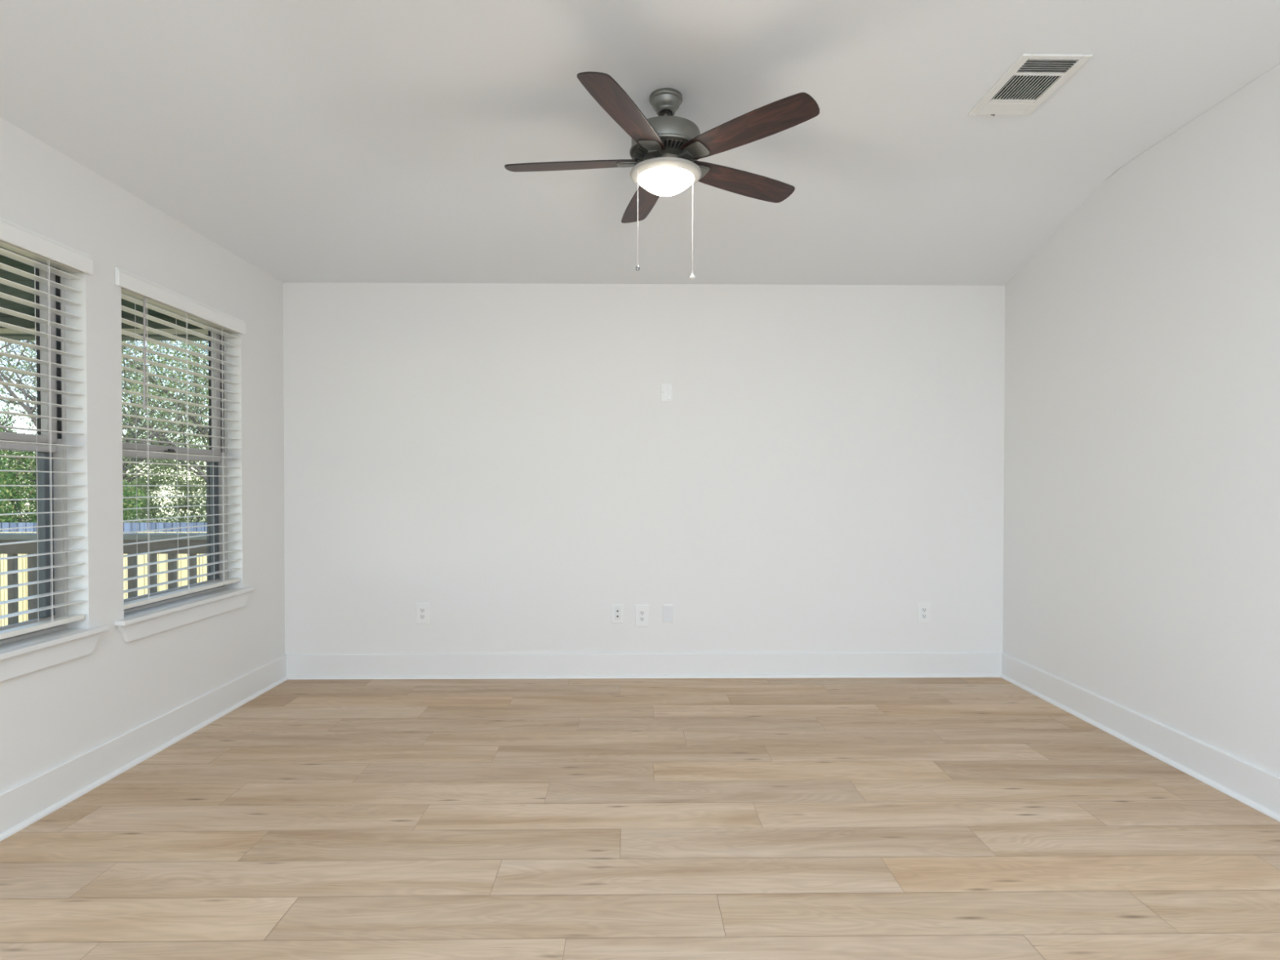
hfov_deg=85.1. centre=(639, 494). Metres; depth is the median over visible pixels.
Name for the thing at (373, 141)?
ceiling
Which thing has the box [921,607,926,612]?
receptacle
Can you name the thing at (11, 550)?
porch railing
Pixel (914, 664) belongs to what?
baseboard
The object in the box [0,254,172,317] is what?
ceiling
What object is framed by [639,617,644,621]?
receptacle
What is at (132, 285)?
window blind
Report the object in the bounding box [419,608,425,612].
receptacle
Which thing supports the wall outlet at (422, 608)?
attached to the wall at (824, 464)
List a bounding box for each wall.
[0,117,284,792]
[283,282,1004,654]
[1002,63,1279,776]
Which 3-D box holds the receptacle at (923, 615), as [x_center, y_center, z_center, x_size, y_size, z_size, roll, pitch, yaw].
[1.773,0.758,4.353,0.034,0.028,0.002,0,1,-1]
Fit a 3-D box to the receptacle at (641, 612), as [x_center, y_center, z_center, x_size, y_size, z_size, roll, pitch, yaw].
[0.013,0.733,4.330,0.034,0.028,0.002,0,1,-1]
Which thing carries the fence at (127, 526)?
on the ground
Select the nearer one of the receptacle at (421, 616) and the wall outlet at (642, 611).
the receptacle at (421, 616)
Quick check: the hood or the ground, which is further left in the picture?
the ground
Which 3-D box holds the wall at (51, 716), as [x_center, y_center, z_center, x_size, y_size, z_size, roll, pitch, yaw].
[-2.229,-0.038,0.484,0.170,2.438,7.966,0,1,-1]
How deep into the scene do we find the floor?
2.35 m
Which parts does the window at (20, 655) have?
sash, sash, frame, screen frame, sill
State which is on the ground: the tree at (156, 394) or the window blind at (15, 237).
the tree at (156, 394)
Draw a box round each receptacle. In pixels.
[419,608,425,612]
[419,614,425,618]
[639,610,644,614]
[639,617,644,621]
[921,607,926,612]
[921,613,926,617]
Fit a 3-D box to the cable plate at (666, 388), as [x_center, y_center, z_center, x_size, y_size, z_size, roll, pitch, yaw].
[0.166,-0.631,4.315,0.072,0.112,0.014,0,1,-1]
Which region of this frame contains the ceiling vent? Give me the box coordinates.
[968,53,1092,116]
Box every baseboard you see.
[0,654,288,841]
[286,652,1001,679]
[1000,652,1279,822]
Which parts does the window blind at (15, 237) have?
rail, ladder cord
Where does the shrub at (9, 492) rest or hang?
on the ground
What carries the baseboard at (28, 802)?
attached to the wall at (51, 716)
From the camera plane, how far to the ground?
51.68 m
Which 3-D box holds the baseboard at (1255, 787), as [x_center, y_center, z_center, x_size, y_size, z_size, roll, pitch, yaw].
[2.306,1.108,0.556,0.031,0.148,7.626,0,1,-1]
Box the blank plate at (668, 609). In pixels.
[662,604,673,622]
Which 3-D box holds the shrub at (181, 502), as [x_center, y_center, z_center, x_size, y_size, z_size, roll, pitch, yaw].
[-16.017,0.108,24.227,7.803,4.596,3.195,0,1,-1]
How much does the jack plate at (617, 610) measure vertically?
0.118 m
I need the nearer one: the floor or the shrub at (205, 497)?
the floor
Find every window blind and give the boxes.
[0,217,93,639]
[115,266,245,609]
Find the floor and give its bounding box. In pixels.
[0,677,1279,959]
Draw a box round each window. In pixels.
[0,246,109,681]
[114,292,255,642]
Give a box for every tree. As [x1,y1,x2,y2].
[0,340,208,479]
[0,340,208,498]
[0,340,208,506]
[0,340,208,521]
[123,340,208,497]
[169,346,208,484]
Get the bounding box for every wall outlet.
[416,602,429,623]
[635,604,648,626]
[916,601,930,623]
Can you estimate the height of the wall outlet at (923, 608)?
0.134 m
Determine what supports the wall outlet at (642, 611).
attached to the wall at (824, 464)
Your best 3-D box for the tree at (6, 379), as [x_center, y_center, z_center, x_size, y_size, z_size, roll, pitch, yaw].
[-14.129,-2.908,18.306,8.730,10.398,7.266,0,1,-1]
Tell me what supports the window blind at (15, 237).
attached to the window at (20, 655)
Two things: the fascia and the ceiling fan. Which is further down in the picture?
the fascia
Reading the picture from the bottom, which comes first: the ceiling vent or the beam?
the beam
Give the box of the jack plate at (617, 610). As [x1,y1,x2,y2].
[611,604,623,622]
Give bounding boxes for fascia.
[0,316,208,341]
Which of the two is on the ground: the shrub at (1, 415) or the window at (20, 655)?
the shrub at (1, 415)
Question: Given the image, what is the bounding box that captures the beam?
[0,328,208,334]
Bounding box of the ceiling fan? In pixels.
[504,71,819,279]
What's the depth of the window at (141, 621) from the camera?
3.65 m
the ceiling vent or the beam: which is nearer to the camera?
the ceiling vent
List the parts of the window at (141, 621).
sash, sash, frame, sill, screen frame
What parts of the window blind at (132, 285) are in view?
ladder cord, rail, ladder cord, ladder cord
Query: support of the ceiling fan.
hanging from the ceiling at (373, 141)
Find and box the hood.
[666,385,671,399]
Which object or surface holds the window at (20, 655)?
in the wall at (51, 716)
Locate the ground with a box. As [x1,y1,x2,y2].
[17,515,206,522]
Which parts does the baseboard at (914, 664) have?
shoe moulding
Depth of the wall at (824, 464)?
4.33 m
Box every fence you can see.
[0,522,206,532]
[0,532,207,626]
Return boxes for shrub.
[0,408,35,520]
[0,427,147,522]
[122,435,208,522]
[189,489,206,519]
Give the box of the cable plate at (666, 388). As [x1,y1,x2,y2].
[661,383,672,401]
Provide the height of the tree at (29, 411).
9.576 m
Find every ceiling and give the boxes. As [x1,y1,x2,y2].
[0,0,1279,285]
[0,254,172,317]
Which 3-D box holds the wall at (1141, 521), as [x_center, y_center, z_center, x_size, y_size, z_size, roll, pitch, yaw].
[2.407,-0.171,0.542,0.170,2.707,7.966,0,1,-1]
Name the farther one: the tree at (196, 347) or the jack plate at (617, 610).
the tree at (196, 347)
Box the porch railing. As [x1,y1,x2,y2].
[0,533,206,625]
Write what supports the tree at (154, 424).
on the ground
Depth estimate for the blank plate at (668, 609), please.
4.33 m
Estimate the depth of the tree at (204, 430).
17.65 m

